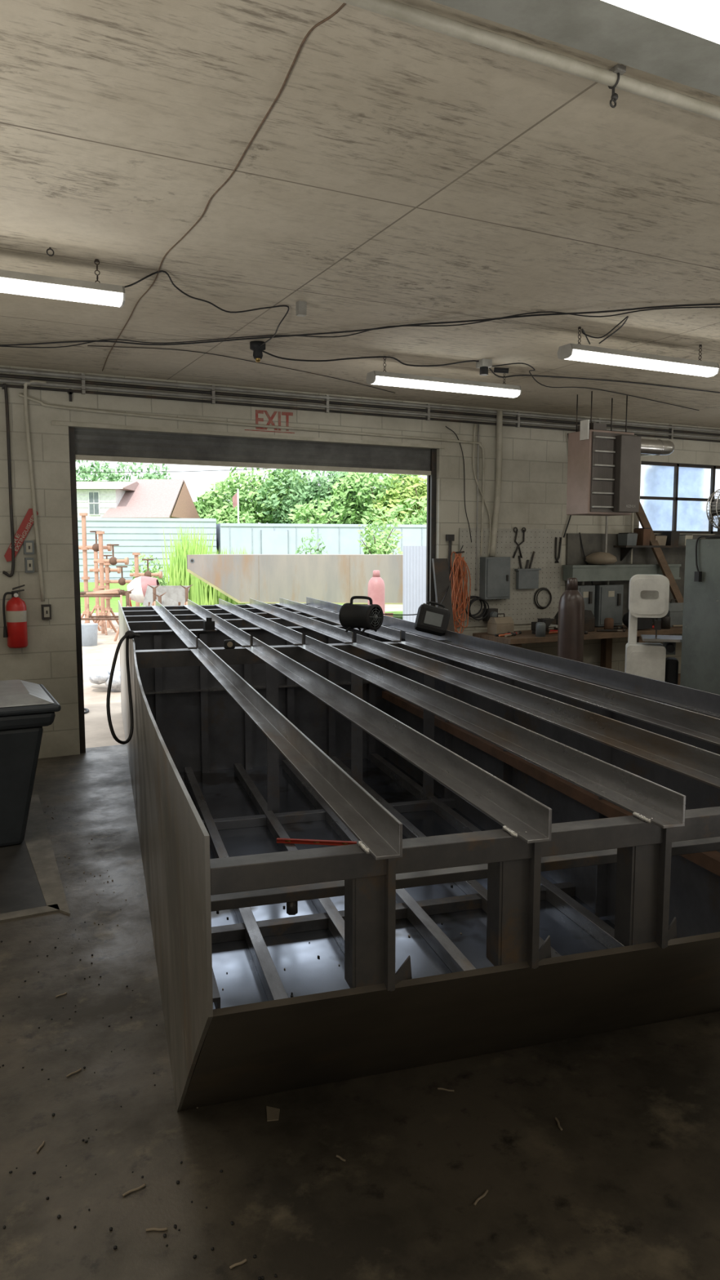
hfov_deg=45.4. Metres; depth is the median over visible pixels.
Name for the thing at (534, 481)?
wall
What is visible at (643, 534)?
box
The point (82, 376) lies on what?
conduit
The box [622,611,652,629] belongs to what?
helmet
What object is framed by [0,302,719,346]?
cable
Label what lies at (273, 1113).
paper scrap
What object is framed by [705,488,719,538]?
desk fan
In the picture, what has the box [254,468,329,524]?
tree
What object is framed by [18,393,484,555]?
conduit
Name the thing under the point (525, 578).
pocket
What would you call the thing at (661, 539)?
box
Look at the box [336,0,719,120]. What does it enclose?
conduit
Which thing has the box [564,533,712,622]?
board
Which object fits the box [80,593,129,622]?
rack
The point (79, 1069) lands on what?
stub
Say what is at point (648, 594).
saw
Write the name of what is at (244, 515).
tree
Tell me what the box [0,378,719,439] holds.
conduit
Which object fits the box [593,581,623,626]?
upper cabinet
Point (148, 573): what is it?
stand
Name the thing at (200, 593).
grass
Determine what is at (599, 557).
cloth bundle
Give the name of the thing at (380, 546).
tree
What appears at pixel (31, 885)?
floor mat
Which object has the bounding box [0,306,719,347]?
cable
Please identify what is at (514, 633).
tool
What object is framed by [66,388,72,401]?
wall hook
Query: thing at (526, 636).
workbench
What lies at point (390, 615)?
steel beam
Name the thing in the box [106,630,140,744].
air hose
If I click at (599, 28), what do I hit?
garage door
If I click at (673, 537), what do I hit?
box
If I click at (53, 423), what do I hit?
trim
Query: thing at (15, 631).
fire extinguisher
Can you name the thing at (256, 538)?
fence
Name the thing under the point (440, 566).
panel
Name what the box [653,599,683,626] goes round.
box
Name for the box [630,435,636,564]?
conduit
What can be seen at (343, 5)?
cable
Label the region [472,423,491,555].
conduit
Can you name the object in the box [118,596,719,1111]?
hull
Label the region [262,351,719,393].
cable
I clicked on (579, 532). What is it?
cable
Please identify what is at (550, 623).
bench vise
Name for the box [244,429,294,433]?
paint stripe
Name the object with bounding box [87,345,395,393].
cable
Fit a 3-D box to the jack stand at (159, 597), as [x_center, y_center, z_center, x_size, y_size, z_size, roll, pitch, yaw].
[-3.358,-0.371,14.616,0.474,0.869,0.465,-3,7,-27]
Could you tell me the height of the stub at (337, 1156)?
0.006 m
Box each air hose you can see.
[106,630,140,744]
[465,595,489,620]
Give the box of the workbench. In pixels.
[472,623,682,685]
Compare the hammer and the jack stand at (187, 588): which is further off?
the jack stand at (187, 588)
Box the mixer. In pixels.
[127,576,159,606]
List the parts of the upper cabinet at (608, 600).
rating plate, lever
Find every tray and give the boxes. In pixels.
[487,622,514,635]
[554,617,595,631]
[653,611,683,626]
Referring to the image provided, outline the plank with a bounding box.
[635,501,683,602]
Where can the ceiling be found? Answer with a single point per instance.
(399, 172)
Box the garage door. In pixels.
[430,0,719,96]
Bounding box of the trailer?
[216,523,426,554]
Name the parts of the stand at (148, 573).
valve arm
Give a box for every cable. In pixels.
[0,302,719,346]
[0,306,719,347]
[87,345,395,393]
[102,3,346,371]
[124,270,288,346]
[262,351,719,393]
[383,545,463,615]
[445,426,471,542]
[492,362,699,410]
[563,433,571,537]
[578,532,593,585]
[581,315,628,344]
[693,535,719,582]
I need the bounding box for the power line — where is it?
[76,468,264,472]
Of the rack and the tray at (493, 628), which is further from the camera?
the rack
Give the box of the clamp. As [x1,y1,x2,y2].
[203,617,214,630]
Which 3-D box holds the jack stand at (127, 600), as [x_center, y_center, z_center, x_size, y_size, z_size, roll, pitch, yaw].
[-3.955,-0.417,14.811,0.501,0.919,0.492,-3,7,-27]
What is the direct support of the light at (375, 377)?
hanging from the ceiling
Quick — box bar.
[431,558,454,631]
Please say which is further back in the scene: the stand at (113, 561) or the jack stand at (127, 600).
the stand at (113, 561)
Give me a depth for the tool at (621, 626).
8.58 m
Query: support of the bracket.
attached to the ceiling
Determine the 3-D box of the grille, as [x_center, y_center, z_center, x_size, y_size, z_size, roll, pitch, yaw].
[0.092,-0.136,5.143,0.031,0.143,0.142,4,7,31]
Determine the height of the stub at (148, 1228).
0.006 m
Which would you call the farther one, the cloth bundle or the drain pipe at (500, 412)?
the cloth bundle
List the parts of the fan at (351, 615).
handle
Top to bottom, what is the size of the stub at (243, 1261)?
0.006 m
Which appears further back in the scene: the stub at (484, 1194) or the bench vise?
the bench vise
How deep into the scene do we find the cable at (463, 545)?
7.54 m
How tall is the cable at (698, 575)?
0.324 m
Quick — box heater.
[566,391,674,515]
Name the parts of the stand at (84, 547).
valve arm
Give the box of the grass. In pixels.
[160,523,253,605]
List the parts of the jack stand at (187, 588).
post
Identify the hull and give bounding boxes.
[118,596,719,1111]
[186,554,403,604]
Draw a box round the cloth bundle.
[585,551,617,564]
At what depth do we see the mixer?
16.39 m
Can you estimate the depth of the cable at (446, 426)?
8.00 m
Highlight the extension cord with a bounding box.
[449,551,471,633]
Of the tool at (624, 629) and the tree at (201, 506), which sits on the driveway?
the tree at (201, 506)
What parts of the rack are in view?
leg, rail, rail, rail, rail, leg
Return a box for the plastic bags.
[87,665,120,692]
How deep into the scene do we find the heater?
7.28 m
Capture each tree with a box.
[75,460,118,481]
[109,462,172,481]
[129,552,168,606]
[193,480,254,523]
[204,505,256,524]
[211,466,309,523]
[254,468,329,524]
[288,497,345,524]
[294,527,328,554]
[297,470,372,524]
[330,471,423,524]
[356,506,403,554]
[368,474,426,524]
[384,497,426,524]
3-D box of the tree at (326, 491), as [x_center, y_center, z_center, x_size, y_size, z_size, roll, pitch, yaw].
[-1.110,-7.792,53.272,4.994,7.342,5.177,4,7,33]
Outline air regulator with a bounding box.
[482,608,497,621]
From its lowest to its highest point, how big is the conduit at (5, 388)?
1.389 m
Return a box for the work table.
[142,585,190,606]
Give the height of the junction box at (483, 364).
0.100 m
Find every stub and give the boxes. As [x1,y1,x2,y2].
[35,1141,44,1153]
[55,991,66,997]
[66,1068,81,1077]
[122,1182,146,1196]
[146,1226,167,1231]
[229,1258,247,1269]
[336,1154,346,1161]
[437,1087,453,1092]
[473,1189,488,1205]
[555,1116,562,1130]
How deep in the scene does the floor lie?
2.33 m
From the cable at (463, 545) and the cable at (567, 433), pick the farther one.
the cable at (567, 433)
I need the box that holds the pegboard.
[457,528,562,626]
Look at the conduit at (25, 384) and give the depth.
6.32 m
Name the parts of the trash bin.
lid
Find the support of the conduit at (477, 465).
attached to the wall
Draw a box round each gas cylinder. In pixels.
[367,569,385,615]
[557,577,584,662]
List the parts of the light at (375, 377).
chain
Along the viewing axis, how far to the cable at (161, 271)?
4.51 m
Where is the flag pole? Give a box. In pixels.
[231,488,239,523]
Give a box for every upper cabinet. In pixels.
[577,581,595,615]
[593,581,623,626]
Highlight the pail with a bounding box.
[81,622,97,646]
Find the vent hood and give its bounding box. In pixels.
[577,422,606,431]
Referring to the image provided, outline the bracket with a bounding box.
[295,300,306,316]
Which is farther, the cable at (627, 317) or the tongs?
the tongs
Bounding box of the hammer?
[445,534,454,574]
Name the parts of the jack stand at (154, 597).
post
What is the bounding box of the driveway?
[80,582,402,748]
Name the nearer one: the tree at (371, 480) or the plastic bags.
the plastic bags
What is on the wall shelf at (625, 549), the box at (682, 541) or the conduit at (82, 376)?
the box at (682, 541)
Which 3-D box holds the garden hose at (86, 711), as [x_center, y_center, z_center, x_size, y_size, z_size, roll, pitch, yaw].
[-3.413,0.677,8.764,1.607,0.024,0.362,3,7,27]
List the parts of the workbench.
leg, leg, leg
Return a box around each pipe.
[80,591,120,595]
[85,591,118,595]
[91,588,119,591]
[95,589,117,591]
[488,409,502,555]
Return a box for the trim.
[51,421,444,448]
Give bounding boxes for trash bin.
[0,680,61,846]
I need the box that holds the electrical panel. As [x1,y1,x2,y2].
[479,556,510,599]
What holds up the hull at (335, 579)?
on the block
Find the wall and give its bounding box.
[0,365,719,759]
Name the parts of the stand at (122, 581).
valve arm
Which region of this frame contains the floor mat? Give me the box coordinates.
[0,794,70,922]
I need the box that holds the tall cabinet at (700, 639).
[680,538,719,694]
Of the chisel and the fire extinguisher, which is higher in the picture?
the chisel
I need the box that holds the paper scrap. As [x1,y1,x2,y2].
[266,1106,279,1121]
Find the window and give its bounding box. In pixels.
[639,461,719,533]
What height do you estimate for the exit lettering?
0.155 m
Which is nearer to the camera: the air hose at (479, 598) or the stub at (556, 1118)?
the stub at (556, 1118)
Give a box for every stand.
[78,512,111,631]
[84,549,120,626]
[93,531,128,635]
[96,562,133,629]
[114,588,133,641]
[129,552,162,606]
[147,584,159,605]
[152,592,165,604]
[179,584,192,604]
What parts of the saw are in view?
name plate, motor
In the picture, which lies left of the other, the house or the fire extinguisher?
the fire extinguisher
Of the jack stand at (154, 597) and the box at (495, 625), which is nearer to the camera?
the box at (495, 625)
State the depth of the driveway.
10.05 m
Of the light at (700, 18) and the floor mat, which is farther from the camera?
the floor mat
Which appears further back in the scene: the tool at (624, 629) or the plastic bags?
the plastic bags
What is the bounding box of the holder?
[249,340,265,362]
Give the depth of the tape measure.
4.86 m
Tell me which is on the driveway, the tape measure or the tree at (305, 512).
the tree at (305, 512)
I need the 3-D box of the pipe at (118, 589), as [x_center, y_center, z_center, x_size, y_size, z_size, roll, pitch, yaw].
[-4.632,-0.888,15.657,0.520,0.106,0.050,0,6,0]
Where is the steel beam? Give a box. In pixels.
[384,613,393,617]
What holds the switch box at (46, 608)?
attached to the wall
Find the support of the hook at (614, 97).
hanging from the conduit at (389, 8)
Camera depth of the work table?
15.83 m
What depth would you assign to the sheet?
11.06 m
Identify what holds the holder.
attached to the ceiling
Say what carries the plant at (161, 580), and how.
on the driveway
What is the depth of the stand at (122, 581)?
17.34 m
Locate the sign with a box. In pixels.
[4,508,38,561]
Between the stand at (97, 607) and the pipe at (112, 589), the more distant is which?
the stand at (97, 607)
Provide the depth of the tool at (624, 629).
8.30 m
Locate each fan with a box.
[338,595,383,633]
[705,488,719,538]
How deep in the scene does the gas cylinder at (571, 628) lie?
7.10 m
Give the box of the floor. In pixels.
[0,744,719,1279]
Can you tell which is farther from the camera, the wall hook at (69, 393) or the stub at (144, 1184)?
the wall hook at (69, 393)
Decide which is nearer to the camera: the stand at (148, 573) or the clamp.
the clamp
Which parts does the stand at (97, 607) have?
valve arm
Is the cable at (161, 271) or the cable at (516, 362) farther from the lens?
the cable at (516, 362)
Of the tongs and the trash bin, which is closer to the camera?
the trash bin
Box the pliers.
[555,537,561,563]
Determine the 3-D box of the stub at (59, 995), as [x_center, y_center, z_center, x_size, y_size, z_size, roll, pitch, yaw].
[-1.071,1.273,3.085,0.041,0.006,0.008,-6,8,-42]
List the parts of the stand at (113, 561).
valve arm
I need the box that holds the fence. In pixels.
[77,517,216,585]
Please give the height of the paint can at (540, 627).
0.130 m
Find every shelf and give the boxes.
[613,545,685,560]
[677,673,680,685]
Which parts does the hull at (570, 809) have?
plate, frame post, frame post, head post, plate, frame post, rake plate, plate, head post, head post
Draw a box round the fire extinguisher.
[2,584,27,648]
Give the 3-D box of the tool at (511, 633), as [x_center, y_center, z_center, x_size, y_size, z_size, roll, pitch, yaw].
[1.367,-0.049,7.877,0.032,0.032,0.162,4,7,33]
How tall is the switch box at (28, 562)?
0.110 m
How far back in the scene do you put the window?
9.35 m
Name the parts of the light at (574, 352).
chain, chain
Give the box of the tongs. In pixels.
[512,527,525,558]
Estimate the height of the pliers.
0.256 m
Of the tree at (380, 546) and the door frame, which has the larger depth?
the tree at (380, 546)
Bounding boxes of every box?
[22,540,34,554]
[24,557,34,573]
[40,604,51,619]
[475,358,508,375]
[487,613,514,635]
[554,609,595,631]
[617,533,637,545]
[633,528,650,545]
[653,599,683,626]
[654,534,666,545]
[661,531,679,545]
[678,533,693,545]
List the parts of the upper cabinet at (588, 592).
rating plate, lever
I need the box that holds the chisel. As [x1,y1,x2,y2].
[518,551,534,568]
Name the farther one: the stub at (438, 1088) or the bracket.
the bracket
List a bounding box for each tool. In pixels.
[498,632,516,636]
[504,632,513,636]
[548,631,557,634]
[596,628,625,631]
[613,625,622,629]
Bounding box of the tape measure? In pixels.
[223,639,235,648]
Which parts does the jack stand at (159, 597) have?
post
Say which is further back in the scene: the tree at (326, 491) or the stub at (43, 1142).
the tree at (326, 491)
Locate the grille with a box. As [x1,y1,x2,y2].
[369,607,382,626]
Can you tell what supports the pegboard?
attached to the wall
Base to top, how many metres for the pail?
0.360 m
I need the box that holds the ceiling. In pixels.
[0,0,719,428]
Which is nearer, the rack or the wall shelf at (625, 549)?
the wall shelf at (625, 549)
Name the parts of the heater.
hanger rod, hanger rod, hanger rod, hanger rod, access door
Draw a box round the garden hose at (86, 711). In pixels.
[84,707,88,714]
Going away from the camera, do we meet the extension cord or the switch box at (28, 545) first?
the switch box at (28, 545)
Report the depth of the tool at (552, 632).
8.11 m
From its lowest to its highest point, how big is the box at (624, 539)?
0.130 m
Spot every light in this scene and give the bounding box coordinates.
[0,258,125,307]
[365,357,521,398]
[413,600,450,635]
[557,326,719,377]
[601,0,719,44]
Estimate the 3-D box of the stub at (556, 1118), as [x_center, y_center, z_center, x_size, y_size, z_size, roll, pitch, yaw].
[0.553,1.348,2.395,0.008,0.006,0.051,0,6,-4]
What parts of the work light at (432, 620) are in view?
embossed panel, handle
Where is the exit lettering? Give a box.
[255,409,293,431]
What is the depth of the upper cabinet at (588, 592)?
8.63 m
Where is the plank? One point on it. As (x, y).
(641, 515)
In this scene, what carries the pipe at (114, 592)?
on the rack
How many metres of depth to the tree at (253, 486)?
53.55 m
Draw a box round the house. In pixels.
[75,479,199,518]
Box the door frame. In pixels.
[68,426,436,752]
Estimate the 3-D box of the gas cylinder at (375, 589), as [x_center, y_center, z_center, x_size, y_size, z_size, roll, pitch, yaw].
[0.247,-0.415,13.027,0.260,1.280,0.260,-3,7,-27]
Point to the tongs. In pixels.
(523, 531)
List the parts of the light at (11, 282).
chain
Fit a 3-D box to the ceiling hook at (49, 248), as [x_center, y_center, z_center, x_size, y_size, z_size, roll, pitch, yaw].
[-1.351,-1.693,3.751,0.033,0.036,0.008,-3,7,-27]
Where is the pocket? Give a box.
[515,568,541,589]
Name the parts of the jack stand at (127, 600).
leg, post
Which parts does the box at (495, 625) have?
lid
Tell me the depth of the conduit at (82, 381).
7.22 m
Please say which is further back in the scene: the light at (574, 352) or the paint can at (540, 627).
the paint can at (540, 627)
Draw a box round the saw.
[624,574,682,684]
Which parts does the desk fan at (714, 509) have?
motor, blade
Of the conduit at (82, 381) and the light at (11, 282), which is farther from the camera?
the conduit at (82, 381)
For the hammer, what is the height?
0.370 m
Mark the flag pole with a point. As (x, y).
(235, 498)
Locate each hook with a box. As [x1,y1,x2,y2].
[46,247,53,256]
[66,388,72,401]
[608,72,619,107]
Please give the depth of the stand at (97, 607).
17.92 m
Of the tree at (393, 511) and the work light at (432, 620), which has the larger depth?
the tree at (393, 511)
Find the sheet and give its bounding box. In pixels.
[402,546,426,622]
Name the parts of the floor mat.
plate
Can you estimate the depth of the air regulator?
8.18 m
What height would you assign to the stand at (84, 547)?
2.282 m
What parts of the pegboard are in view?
wire coil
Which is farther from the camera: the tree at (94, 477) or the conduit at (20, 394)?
the tree at (94, 477)
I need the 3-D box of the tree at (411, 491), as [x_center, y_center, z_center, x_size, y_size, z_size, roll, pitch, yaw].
[3.110,-7.317,50.136,5.228,7.066,5.245,0,6,2]
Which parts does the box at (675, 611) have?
lid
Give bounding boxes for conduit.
[0,367,719,432]
[0,373,719,435]
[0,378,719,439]
[0,383,719,442]
[1,383,14,577]
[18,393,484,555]
[23,379,46,601]
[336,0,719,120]
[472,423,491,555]
[475,424,479,590]
[604,515,608,552]
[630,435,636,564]
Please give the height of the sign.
0.393 m
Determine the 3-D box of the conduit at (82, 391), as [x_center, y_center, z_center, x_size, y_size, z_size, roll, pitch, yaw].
[0.512,-1.991,7.715,13.200,0.028,0.035,-3,7,-27]
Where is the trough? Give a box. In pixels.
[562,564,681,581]
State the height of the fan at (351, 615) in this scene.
0.220 m
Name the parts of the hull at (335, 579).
deck plate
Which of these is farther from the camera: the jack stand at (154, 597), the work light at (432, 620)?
the jack stand at (154, 597)
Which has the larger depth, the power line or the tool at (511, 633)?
the power line
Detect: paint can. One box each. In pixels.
[535,622,546,636]
[604,617,613,629]
[661,615,670,629]
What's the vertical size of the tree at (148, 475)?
8.358 m
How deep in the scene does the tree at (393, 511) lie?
44.89 m
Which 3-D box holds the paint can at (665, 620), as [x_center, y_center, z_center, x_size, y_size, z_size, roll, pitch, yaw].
[3.066,-0.178,8.624,0.090,0.130,0.090,-3,7,-27]
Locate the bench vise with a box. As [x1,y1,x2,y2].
[531,617,558,634]

